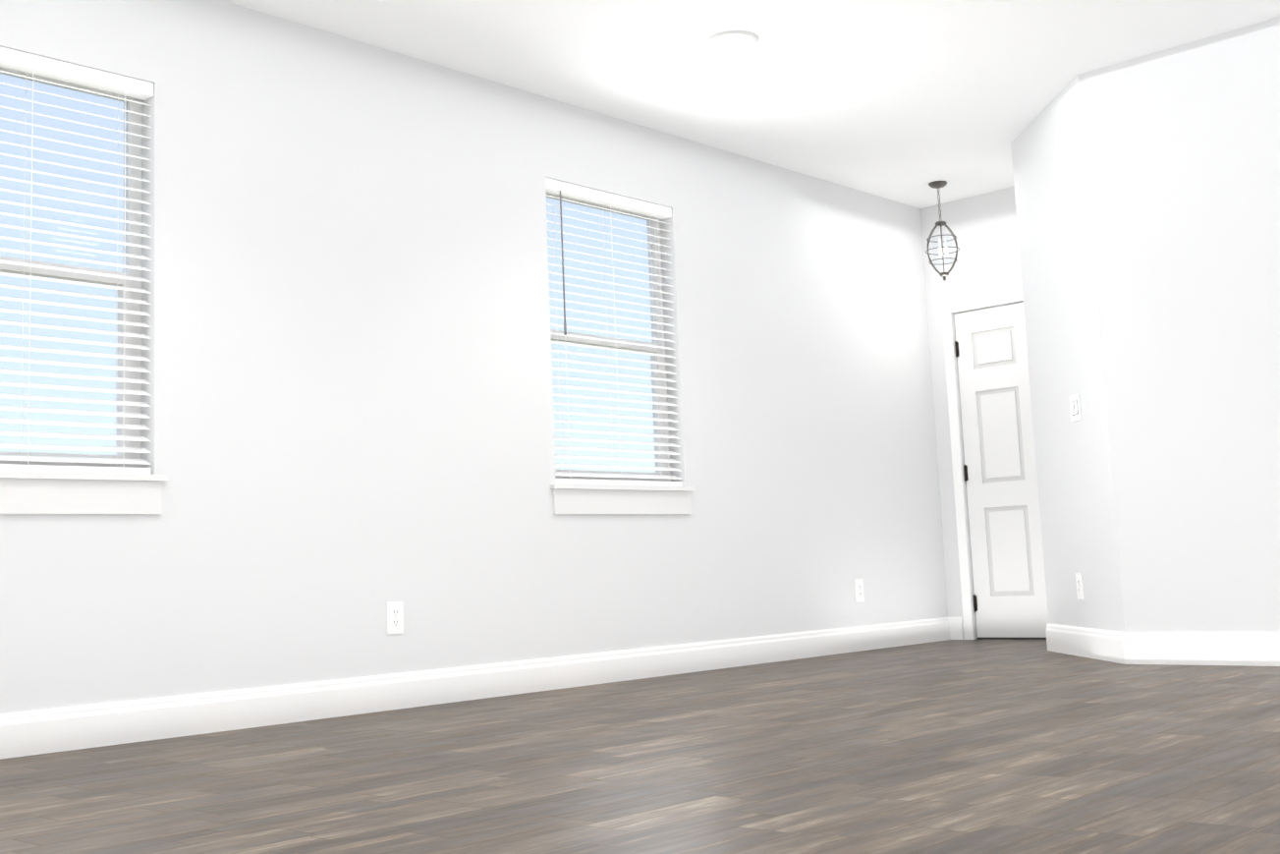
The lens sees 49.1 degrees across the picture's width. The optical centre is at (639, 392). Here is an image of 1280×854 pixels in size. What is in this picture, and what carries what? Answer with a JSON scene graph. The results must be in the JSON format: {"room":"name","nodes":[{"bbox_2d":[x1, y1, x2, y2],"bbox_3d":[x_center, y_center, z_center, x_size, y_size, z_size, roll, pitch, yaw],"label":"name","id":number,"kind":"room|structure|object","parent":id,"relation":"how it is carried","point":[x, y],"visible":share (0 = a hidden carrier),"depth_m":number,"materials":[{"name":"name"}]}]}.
{"room":"empty living room","nodes":[
{"label":"empty living room","id":0,"kind":"room"},
{"bbox_2d":[0,0,947,713],"bbox_3d":[-1.849,-0.161,4.986,0.150,2.740,11.050,-9,-10,42],"label":"wall","id":1,"kind":"structure","parent":0,"point":[348,411],"depth_m":5.89,"materials":[{"name":"white paint"}]},
{"bbox_2d":[0,46,167,513],"bbox_3d":[-2.083,-0.375,4.742,0.175,1.574,0.950,-9,-10,42],"label":"window","id":2,"kind":"structure","parent":1,"relation":"in","point":[121,481],"depth_m":4.86,"materials":[{"name":"white paint"}]},
{"bbox_2d":[386,601,403,634],"bbox_3d":[-0.983,0.903,5.626,0.008,0.128,0.080,-9,-10,42],"label":"electrical outlet","id":3,"kind":"object","parent":1,"relation":"attached to","point":[395,616],"visible":1,"depth_m":5.62,"materials":[{"name":"white plastic"}]},
{"bbox_2d":[545,177,694,513],"bbox_3d":[-0.147,-0.195,6.819,0.175,1.574,0.970,-9,-10,42],"label":"window","id":4,"kind":"structure","parent":1,"relation":"in","point":[602,491],"depth_m":6.81,"materials":[{"name":"white paint"}]},
{"bbox_2d":[854,578,864,602],"bbox_3d":[1.257,1.131,8.025,0.008,0.128,0.080,-9,-10,42],"label":"electrical outlet","id":5,"kind":"object","parent":1,"relation":"attached to","point":[859,588],"visible":1,"depth_m":8.02,"materials":[{"name":"white plastic"}]},
{"bbox_2d":[0,639,1279,853],"bbox_3d":[0.065,0.962,3.103,5.220,0.120,11.050,-9,-10,42],"label":"floor","id":6,"kind":"structure","parent":0,"point":[992,746],"depth_m":3.57,"materials":[{"name":"wood"}]},
{"bbox_2d":[222,0,1279,208],"bbox_3d":[-0.056,-1.873,3.462,5.220,0.120,11.050,-9,-10,42],"label":"ceiling","id":7,"kind":"structure","parent":0,"point":[907,102],"depth_m":6.27,"materials":[{"name":"white paint"}]},
{"bbox_2d":[706,30,758,52],"bbox_3d":[0.396,-1.504,6.003,0.224,0.010,0.224,-9,-10,42],"label":"recessed light","id":8,"kind":"object","parent":7,"relation":"in","point":[731,40],"visible":1,"depth_m":5.99,"materials":[{"name":"white plastic"}]},
{"bbox_2d":[925,180,959,280],"bbox_3d":[1.805,-0.964,8.396,0.205,0.600,0.205,-9,-10,42],"label":"pendant lantern","id":9,"kind":"object","parent":7,"relation":"hanging from","point":[937,185],"visible":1,"depth_m":8.37,"materials":[{"name":"grey metal"}]},
{"bbox_2d":[920,186,1023,639],"bbox_3d":[3.769,-0.118,7.210,5.070,2.740,0.150,-9,-10,42],"label":"wall","id":10,"kind":"structure","parent":0,"point":[983,227],"depth_m":8.76,"materials":[{"name":"white paint"}]},
{"bbox_2d":[941,290,1023,639],"bbox_3d":[2.330,0.422,8.393,1.026,2.088,0.014,-9,-10,42],"label":"door frame","id":11,"kind":"structure","parent":10,"relation":"attached to","point":[947,309],"depth_m":8.70,"materials":[{"name":"white wood"}]},
{"bbox_2d":[953,301,1048,639],"bbox_3d":[2.348,0.454,8.407,0.902,2.026,0.113,-9,-10,42],"label":"entry door","id":12,"kind":"structure","parent":10,"relation":"in","point":[1010,601],"depth_m":8.56,"materials":[{"name":"white wood"}]},
{"bbox_2d":[1010,16,1279,631],"bbox_3d":[3.143,-0.278,5.738,3.970,2.740,2.870,-9,-10,42],"label":"wall","id":13,"kind":"structure","parent":0,"point":[1147,195],"depth_m":6.27,"materials":[{"name":"white paint"}]},
{"bbox_2d":[0,616,1279,759],"bbox_3d":[0.065,0.834,3.125,4.920,0.140,10.766,-9,-10,42],"label":"baseboard","id":14,"kind":"structure","parent":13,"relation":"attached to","point":[45,731],"depth_m":5.90,"materials":[{"name":"white wood"}]},
{"bbox_2d":[1069,392,1081,422],"bbox_3d":[2.114,0.074,6.813,0.013,0.128,0.126,-2,-7,-2],"label":"switch","id":15,"kind":"object","parent":13,"relation":"attached to","point":[1075,405],"visible":1,"depth_m":6.80,"materials":[{"name":"white plastic"}]},
{"bbox_2d":[1075,572,1084,599],"bbox_3d":[2.147,0.944,6.844,0.008,0.128,0.080,-2,-7,-2],"label":"outlet","id":16,"kind":"object","parent":13,"relation":"attached to","point":[1080,585],"visible":1,"depth_m":6.83,"materials":[{"name":"white plastic"}]}
]}

